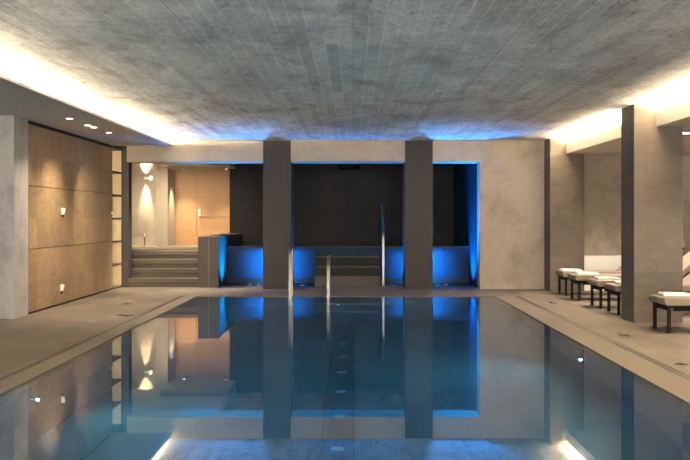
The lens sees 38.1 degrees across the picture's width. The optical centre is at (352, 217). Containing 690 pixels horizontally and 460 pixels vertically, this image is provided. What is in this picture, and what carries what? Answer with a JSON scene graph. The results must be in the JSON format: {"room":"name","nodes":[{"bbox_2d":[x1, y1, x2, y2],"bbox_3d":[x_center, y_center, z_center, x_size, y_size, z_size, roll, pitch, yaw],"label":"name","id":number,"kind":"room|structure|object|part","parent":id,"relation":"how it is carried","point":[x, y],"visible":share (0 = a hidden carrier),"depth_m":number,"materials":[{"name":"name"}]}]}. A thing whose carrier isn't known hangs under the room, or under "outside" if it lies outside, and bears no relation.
{"room":"indoor swimming pool","nodes":[
{"label":"indoor swimming pool","id":0,"kind":"room"},
{"bbox_2d":[0,115,27,318],"bbox_3d":[-4.980,-0.010,13.140,1.240,2.620,0.560,0,0,0],"label":"wall","id":1,"kind":"structure","parent":0,"point":[13,129],"depth_m":12.86,"materials":[{"name":"grey concrete"}]},
{"bbox_2d":[28,120,111,313],"bbox_3d":[-4.480,-0.010,15.760,0.240,2.620,4.680,0,0,0],"label":"wall","id":2,"kind":"structure","parent":0,"point":[72,172],"depth_m":15.22,"materials":[{"name":"brown wood"}]},
{"bbox_3d":[-4.374,-0.854,14.912,0.028,0.823,2.965,0,0,0],"label":"panel","id":3,"kind":"part","parent":2,"relation":"part of","materials":[{"name":"brown wood"}]},
{"bbox_3d":[-4.374,-0.007,14.912,0.028,0.850,2.965,0,0,0],"label":"panel","id":4,"kind":"part","parent":2,"relation":"part of","materials":[{"name":"brown wood"}]},
{"bbox_3d":[-4.374,0.849,14.912,0.028,0.842,2.965,0,0,0],"label":"panel","id":5,"kind":"part","parent":2,"relation":"part of","materials":[{"name":"brown wood"}]},
{"bbox_2d":[60,284,64,293],"bbox_3d":[-4.335,1.060,14.930,0.050,0.140,0.060,0,0,0],"label":"wall fitting","id":6,"kind":"object","parent":2,"relation":"attached to","point":[61,285],"visible":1,"depth_m":14.90,"materials":[{"name":"white plastic"}]},
{"bbox_2d":[61,208,65,216],"bbox_3d":[-4.335,-0.080,14.980,0.050,0.140,0.060,0,0,0],"label":"wall fitting","id":7,"kind":"object","parent":2,"relation":"attached to","point":[63,210],"visible":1,"depth_m":14.96,"materials":[{"name":"white plastic"}]},
{"bbox_3d":[-4.374,-0.854,17.250,0.028,0.823,1.690,0,0,0],"label":"panel","id":8,"kind":"part","parent":2,"relation":"part of","materials":[{"name":"brown wood"}]},
{"bbox_3d":[-4.374,-0.007,17.250,0.028,0.850,1.690,0,0,0],"label":"panel","id":9,"kind":"part","parent":2,"relation":"part of","materials":[{"name":"brown wood"}]},
{"bbox_3d":[-4.374,0.849,17.250,0.028,0.842,1.690,0,0,0],"label":"panel","id":10,"kind":"part","parent":2,"relation":"part of","materials":[{"name":"brown wood"}]},
{"bbox_2d":[0,74,171,145],"bbox_3d":[-4.755,-1.337,4.650,2.890,0.035,27.300,0,0,0],"label":"ceiling","id":11,"kind":"structure","parent":0,"point":[17,98],"depth_m":13.01,"materials":[{"name":"paint"}]},
{"bbox_2d":[132,163,155,245],"bbox_3d":[-5.345,-0.322,23.300,1.710,1.935,0.800,0,0,0],"label":"wall","id":12,"kind":"structure","parent":0,"point":[143,190],"depth_m":22.90,"materials":[{"name":"beige concrete"}]},
{"bbox_2d":[156,164,174,245],"bbox_3d":[-4.355,-0.322,23.280,0.270,1.935,1.000,0,0,0],"label":"wall pier","id":13,"kind":"structure","parent":12,"relation":"in","point":[165,177],"depth_m":22.78,"materials":[{"name":"grey concrete"}]},
{"bbox_2d":[175,170,195,244],"bbox_3d":[-3.970,-0.244,23.740,0.500,1.780,0.080,0,0,0],"label":"door","id":14,"kind":"structure","parent":13,"relation":"attached to","point":[185,180],"depth_m":23.70,"materials":[{"name":"brown wood"}]},
{"bbox_2d":[196,170,229,244],"bbox_3d":[-3.156,-0.244,23.684,1.112,1.780,0.191,0,0,0],"label":"door","id":15,"kind":"structure","parent":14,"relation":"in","point":[212,186],"depth_m":23.70,"materials":[{"name":"brown wood"}]},
{"bbox_2d":[132,245,197,250],"bbox_3d":[-4.558,1.123,21.720,3.285,0.954,3.960,0,0,0],"label":"floor","id":16,"kind":"structure","parent":0,"point":[174,247],"depth_m":21.18,"materials":[{"name":"stone"}]},
{"bbox_2d":[160,164,235,169],"bbox_3d":[-3.460,-1.212,22.800,1.520,0.154,1.800,0,0,0],"label":"ceiling","id":17,"kind":"structure","parent":0,"point":[170,166],"depth_m":22.04,"materials":[{"name":"beige paint"}]},
{"bbox_2d":[198,233,242,286],"bbox_3d":[-2.720,0.825,20.843,0.380,0.950,4.114,0,0,0],"label":"wall","id":18,"kind":"structure","parent":0,"point":[211,248],"depth_m":18.79,"materials":[{"name":"grey stone"}]},
{"bbox_2d":[230,164,452,242],"bbox_3d":[-0.265,-0.060,23.200,5.170,2.720,0.200,0,0,0],"label":"wall","id":19,"kind":"structure","parent":0,"point":[332,205],"depth_m":23.10,"materials":[{"name":"black tile"}]},
{"bbox_2d":[338,165,359,169],"bbox_3d":[-0.090,-1.173,23.082,0.500,0.105,0.034,0,0,0],"label":"air vent","id":20,"kind":"object","parent":19,"relation":"in","point":[340,167],"visible":1,"depth_m":23.07,"materials":[{"name":"black plastic"}]},
{"bbox_2d":[0,297,689,459],"bbox_3d":[-0.120,1.308,6.790,4.958,0.001,19.578,0,0,0],"label":"water","id":21,"kind":"object","parent":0,"point":[204,378],"visible":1,"depth_m":7.50,"materials":[{"name":"blue liquid"}]},
{"bbox_2d":[0,0,689,139],"bbox_3d":[0.700,-1.520,7.450,13.800,0.200,32.900,0,0,0],"label":"ceiling","id":22,"kind":"structure","parent":0,"point":[161,69],"depth_m":9.02,"materials":[{"name":"concrete"}]},
{"bbox_2d":[127,140,262,163],"bbox_3d":[-2.893,-1.225,18.635,2.495,0.390,0.670,0,0,0],"label":"lintel","id":23,"kind":"object","parent":22,"relation":"attached to","point":[181,151],"visible":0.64,"depth_m":18.30,"materials":[{"name":"grey concrete"}]},
{"bbox_2d":[291,140,404,163],"bbox_3d":[-0.093,-1.225,18.635,2.090,0.390,0.670,0,0,0],"label":"lintel","id":24,"kind":"object","parent":22,"relation":"attached to","point":[302,151],"visible":1,"depth_m":18.30,"materials":[{"name":"grey concrete"}]},
{"bbox_2d":[433,140,479,163],"bbox_3d":[1.890,-1.225,18.635,0.860,0.390,0.670,0,0,0],"label":"lintel","id":25,"kind":"object","parent":22,"relation":"attached to","point":[444,151],"visible":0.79,"depth_m":18.30,"materials":[{"name":"grey concrete"}]},
{"bbox_2d":[0,283,689,380],"bbox_3d":[0.700,1.450,5.500,13.800,0.300,29.000,0,0,0],"label":"floor","id":26,"kind":"structure","parent":0,"point":[28,339],"depth_m":13.47,"materials":[{"name":"stone"}]},
{"bbox_2d":[0,296,182,380],"bbox_3d":[-2.840,1.299,6.840,0.050,0.002,19.680,0,0,0],"label":"drain slot","id":27,"kind":"object","parent":26,"relation":"on","point":[102,332],"visible":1,"depth_m":10.26,"materials":[{"name":"grey metal"}]},
{"bbox_2d":[110,147,120,289],"bbox_3d":[-4.508,0.002,18.470,0.304,2.594,0.720,0,0,0],"label":"shelf niche","id":28,"kind":"object","parent":26,"relation":"on","point":[116,152],"visible":0.27,"depth_m":18.81,"materials":[{"name":"beige wood"}]},
{"bbox_3d":[-4.497,1.282,18.466,0.283,0.034,0.686,0,0,0],"label":"shelf","id":29,"kind":"part","parent":28,"relation":"part of","materials":[{"name":"brown wood"}]},
{"bbox_2d":[110,146,131,286],"bbox_3d":[-4.615,-0.060,18.985,0.770,2.720,0.270,0,0,0],"label":"wall pier","id":30,"kind":"object","parent":26,"relation":"on","point":[126,167],"visible":0.14,"depth_m":18.85,"materials":[{"name":"grey stone"}]},
{"bbox_2d":[128,251,197,286],"bbox_3d":[-3.808,0.973,19.270,1.785,0.654,0.940,0,0,0],"label":"stairs","id":31,"kind":"structure","parent":26,"relation":"on","point":[149,268],"depth_m":19.14,"materials":[{"name":"stone"}]},
{"bbox_2d":[263,140,293,288],"bbox_3d":[-1.391,-0.060,18.748,0.507,2.720,0.904,0,0,0],"label":"column","id":32,"kind":"structure","parent":26,"relation":"on","point":[278,168],"depth_m":18.30,"materials":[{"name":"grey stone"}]},
{"bbox_2d":[288,243,294,298],"bbox_3d":[-1.025,1.109,16.491,0.110,1.382,0.487,0,0,0],"label":"handrail","id":33,"kind":"object","parent":26,"relation":"on","point":[290,253],"visible":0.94,"depth_m":16.27,"materials":[{"name":"silver metal"}]},
{"bbox_2d":[325,255,331,298],"bbox_3d":[-0.405,1.209,16.491,0.110,1.182,0.487,0,0,0],"label":"handrail","id":34,"kind":"object","parent":26,"relation":"on","point":[327,295],"visible":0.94,"depth_m":16.26,"materials":[{"name":"silver metal"}]},
{"bbox_2d":[315,256,379,285],"bbox_3d":[-0.107,1.026,19.531,1.255,0.545,0.886,0,0,0],"label":"steps","id":35,"kind":"structure","parent":26,"relation":"on","point":[344,270],"depth_m":19.40,"materials":[{"name":"grey stone"}]},
{"bbox_2d":[377,203,385,285],"bbox_3d":[0.575,0.498,20.191,0.107,1.602,2.362,0,0,0],"label":"handrail","id":36,"kind":"object","parent":26,"relation":"on","point":[381,219],"visible":1,"depth_m":19.30,"materials":[{"name":"silver metal"}]},
{"bbox_2d":[403,140,432,288],"bbox_3d":[1.206,-0.060,18.748,0.508,2.720,0.904,0,0,0],"label":"column","id":37,"kind":"structure","parent":26,"relation":"on","point":[418,164],"depth_m":18.30,"materials":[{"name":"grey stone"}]},
{"bbox_2d":[544,138,583,290],"bbox_3d":[3.803,-0.060,18.025,0.605,2.720,0.550,0,0,0],"label":"column","id":38,"kind":"structure","parent":26,"relation":"on","point":[563,172],"depth_m":17.75,"materials":[{"name":"brown stone"}]},
{"bbox_2d":[556,266,620,295],"bbox_3d":[4.430,0.834,16.980,1.860,0.932,0.620,0,0,0],"label":"lounger","id":39,"kind":"object","parent":26,"relation":"on","point":[563,275],"visible":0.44,"depth_m":16.92,"materials":[{"name":"beige fabric"}]},
{"bbox_3d":[3.560,1.143,17.242,0.036,0.314,0.038,0,0,0],"label":"leg","id":40,"kind":"part","parent":39,"relation":"part of","materials":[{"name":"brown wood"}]},
{"bbox_3d":[3.560,1.143,16.718,0.036,0.314,0.038,0,0,0],"label":"leg","id":41,"kind":"part","parent":39,"relation":"part of","materials":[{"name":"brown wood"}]},
{"bbox_2d":[559,268,582,270],"bbox_3d":[3.725,0.883,17.088,0.349,0.041,0.212,0,0,-3],"label":"towel","id":42,"kind":"object","parent":39,"relation":"on","point":[560,269],"visible":1,"depth_m":16.99,"materials":[{"name":"white fabric"}]},
{"bbox_2d":[556,270,620,276],"bbox_3d":[4.040,0.945,16.980,1.080,0.080,0.620,0,0,0],"label":"seat cushion","id":43,"kind":"object","parent":39,"relation":"on","point":[560,273],"depth_m":16.92,"materials":[{"name":"beige fabric"}]},
{"bbox_2d":[516,296,689,379],"bbox_3d":[2.735,1.299,6.840,0.080,0.002,19.680,0,0,0],"label":"drain slot","id":44,"kind":"object","parent":26,"relation":"on","point":[619,345],"visible":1,"depth_m":10.26,"materials":[{"name":"grey metal"}]},
{"bbox_2d":[568,242,685,300],"bbox_3d":[4.430,0.834,16.000,1.860,0.932,0.620,0,0,0],"label":"lounger","id":45,"kind":"object","parent":26,"relation":"on","point":[575,278],"visible":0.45,"depth_m":15.74,"materials":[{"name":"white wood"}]},
{"bbox_3d":[3.560,1.143,16.262,0.036,0.314,0.038,0,0,0],"label":"leg","id":46,"kind":"part","parent":45,"relation":"part of","materials":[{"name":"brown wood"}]},
{"bbox_3d":[3.560,1.143,15.738,0.036,0.314,0.038,0,0,0],"label":"leg","id":47,"kind":"part","parent":45,"relation":"part of","materials":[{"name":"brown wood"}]},
{"bbox_3d":[4.452,1.020,16.000,1.815,0.070,0.460,0,0,0],"label":"frame","id":48,"kind":"part","parent":45,"relation":"part of","materials":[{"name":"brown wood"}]},
{"bbox_2d":[576,271,599,274],"bbox_3d":[3.765,0.883,16.047,0.349,0.041,0.212,0,0,5],"label":"towel","id":49,"kind":"object","parent":45,"relation":"on","point":[577,272],"visible":1,"depth_m":15.95,"materials":[{"name":"white fabric"}]},
{"bbox_2d":[568,274,620,280],"bbox_3d":[4.040,0.945,16.000,1.080,0.080,0.620,0,0,0],"label":"seat cushion","id":50,"kind":"object","parent":45,"relation":"on","point":[574,277],"depth_m":15.74,"materials":[{"name":"beige fabric"}]},
{"bbox_2d":[587,251,689,308],"bbox_3d":[4.430,0.834,14.630,1.860,0.932,0.620,0,0,0],"label":"lounger","id":51,"kind":"object","parent":26,"relation":"on","point":[596,284],"visible":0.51,"depth_m":14.45,"materials":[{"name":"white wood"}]},
{"bbox_3d":[3.560,1.143,14.892,0.036,0.314,0.038,0,0,0],"label":"leg","id":52,"kind":"part","parent":51,"relation":"part of","materials":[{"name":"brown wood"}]},
{"bbox_3d":[4.452,1.020,14.630,1.815,0.070,0.460,0,0,0],"label":"frame","id":53,"kind":"part","parent":51,"relation":"part of","materials":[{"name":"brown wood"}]},
{"bbox_3d":[3.560,1.143,14.368,0.036,0.314,0.038,0,0,0],"label":"leg","id":54,"kind":"part","parent":51,"relation":"part of","materials":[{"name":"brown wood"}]},
{"bbox_2d":[587,279,620,286],"bbox_3d":[4.040,0.945,14.630,1.080,0.080,0.620,0,0,0],"label":"seat cushion","id":55,"kind":"object","parent":51,"relation":"on","point":[594,282],"depth_m":14.48,"materials":[{"name":"beige fabric"}]},
{"bbox_2d":[594,276,620,279],"bbox_3d":[3.755,0.883,14.740,0.349,0.041,0.212,0,0,-3],"label":"towel","id":56,"kind":"object","parent":51,"relation":"on","point":[595,277],"visible":0.92,"depth_m":14.64,"materials":[{"name":"white fabric"}]},
{"bbox_2d":[683,251,689,276],"bbox_3d":[4.886,0.664,14.630,0.687,0.594,0.620,0,0,0],"label":"cushion","id":57,"kind":"object","parent":51,"relation":"on","point":[686,258],"depth_m":14.43,"materials":[{"name":"beige fabric"}]},
{"bbox_2d":[604,273,689,314],"bbox_3d":[4.430,0.834,13.660,1.860,0.932,0.620,0,0,0],"label":"lounger","id":58,"kind":"object","parent":26,"relation":"on","point":[612,288],"visible":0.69,"depth_m":13.58,"materials":[{"name":"brown wood"}]},
{"bbox_3d":[3.560,1.143,13.922,0.036,0.314,0.038,0,0,0],"label":"leg","id":59,"kind":"part","parent":58,"relation":"part of","materials":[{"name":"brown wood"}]},
{"bbox_3d":[3.560,1.143,13.398,0.036,0.314,0.038,0,0,0],"label":"leg","id":60,"kind":"part","parent":58,"relation":"part of","materials":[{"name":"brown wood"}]},
{"bbox_2d":[604,283,689,291],"bbox_3d":[4.040,0.945,13.660,1.080,0.080,0.620,0,0,0],"label":"seat cushion","id":61,"kind":"object","parent":58,"relation":"on","point":[611,287],"depth_m":13.47,"materials":[{"name":"beige fabric"}]},
{"bbox_3d":[4.452,1.020,13.660,1.815,0.070,0.460,0,0,0],"label":"frame","id":62,"kind":"part","parent":58,"relation":"part of","materials":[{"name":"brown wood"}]},
{"bbox_2d":[683,273,689,284],"bbox_3d":[4.886,0.664,13.660,0.687,0.594,0.620,0,0,0],"label":"cushion","id":63,"kind":"object","parent":58,"relation":"on","point":[686,280],"depth_m":13.77,"materials":[{"name":"beige fabric"}]},
{"bbox_2d":[621,104,682,321],"bbox_3d":[3.803,-0.060,12.750,0.605,2.720,0.600,0,0,0],"label":"column","id":64,"kind":"structure","parent":26,"relation":"on","point":[651,154],"depth_m":12.45,"materials":[{"name":"brown stone"}]},
{"bbox_2d":[649,294,689,333],"bbox_3d":[4.430,0.834,11.530,1.860,0.932,0.620,0,0,0],"label":"lounger","id":65,"kind":"object","parent":26,"relation":"on","point":[678,303],"visible":1,"depth_m":11.30,"materials":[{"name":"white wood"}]},
{"bbox_3d":[3.560,1.143,11.792,0.036,0.314,0.038,0,0,0],"label":"leg","id":66,"kind":"part","parent":65,"relation":"part of","materials":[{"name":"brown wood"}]},
{"bbox_3d":[3.560,1.143,11.268,0.036,0.314,0.038,0,0,0],"label":"leg","id":67,"kind":"part","parent":65,"relation":"part of","materials":[{"name":"brown wood"}]},
{"bbox_2d":[649,294,689,305],"bbox_3d":[4.040,0.945,11.530,1.080,0.080,0.620,0,0,0],"label":"seat cushion","id":68,"kind":"object","parent":65,"relation":"on","point":[658,300],"depth_m":11.27,"materials":[{"name":"beige fabric"}]},
{"bbox_3d":[4.452,1.020,11.530,1.815,0.070,0.460,0,0,0],"label":"frame","id":69,"kind":"part","parent":65,"relation":"part of","materials":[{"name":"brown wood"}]},
{"bbox_2d":[658,292,689,295],"bbox_3d":[3.755,0.883,11.637,0.349,0.041,0.212,0,0,-2],"label":"towel","id":70,"kind":"object","parent":65,"relation":"on","point":[659,293],"visible":1,"depth_m":11.54,"materials":[{"name":"white fabric"}]},
{"bbox_2d":[226,246,468,282],"bbox_3d":[-0.105,0.935,20.117,4.850,0.734,0.285,0,0,0],"label":"wall","id":71,"kind":"structure","parent":0,"point":[244,264],"depth_m":20.00,"materials":[{"name":"tile"}]},
{"bbox_3d":[-0.105,1.250,19.988,4.850,0.101,0.025,0,0,0],"label":"skirting","id":72,"kind":"part","parent":71,"relation":"part of","materials":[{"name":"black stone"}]},
{"bbox_2d":[232,243,463,245],"bbox_3d":[-0.105,0.574,21.675,4.850,0.001,2.850,0,0,0],"label":"water","id":73,"kind":"object","parent":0,"point":[241,244],"visible":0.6,"depth_m":21.66,"materials":[{"name":"black liquid"}]},
{"bbox_2d":[453,163,476,286],"bbox_3d":[2.460,0.090,21.000,0.280,3.020,4.600,0,0,0],"label":"wall","id":74,"kind":"structure","parent":0,"point":[464,175],"depth_m":20.26,"materials":[{"name":"paint"}]},
{"bbox_2d":[477,140,689,288],"bbox_3d":[4.960,-0.060,18.500,5.280,2.720,0.400,0,0,0],"label":"wall","id":75,"kind":"structure","parent":0,"point":[510,173],"depth_m":18.30,"materials":[{"name":"beige concrete"}]},
{"bbox_2d":[584,255,620,290],"bbox_3d":[5.010,0.990,18.025,1.780,0.620,0.350,0,0,0],"label":"wall","id":76,"kind":"structure","parent":0,"point":[591,262],"depth_m":17.85,"materials":[{"name":"white paint"}]},
{"bbox_2d":[566,100,689,155],"bbox_3d":[5.690,-1.230,4.650,3.820,0.180,27.300,0,0,0],"label":"ceiling","id":77,"kind":"structure","parent":0,"point":[607,142],"depth_m":15.09,"materials":[{"name":"paint"}]},
{"bbox_3d":[-0.070,2.226,6.790,5.460,1.248,19.980,0,0,0],"label":"wall","id":78,"kind":"structure","parent":0,"visible":0},
{"bbox_2d":[0,296,195,394],"bbox_3d":[-2.705,1.450,6.790,0.210,0.300,19.580,0,0,0],"label":"pool edge","id":79,"kind":"structure","parent":78,"relation":"on","point":[24,376],"depth_m":9.81,"materials":[{"name":"stone"}]},
{"bbox_2d":[495,296,689,404],"bbox_3d":[2.525,1.450,6.790,0.330,0.300,19.580,0,0,0],"label":"pool edge","id":80,"kind":"structure","parent":78,"relation":"on","point":[668,381],"depth_m":9.60,"materials":[{"name":"stone"}]}
]}

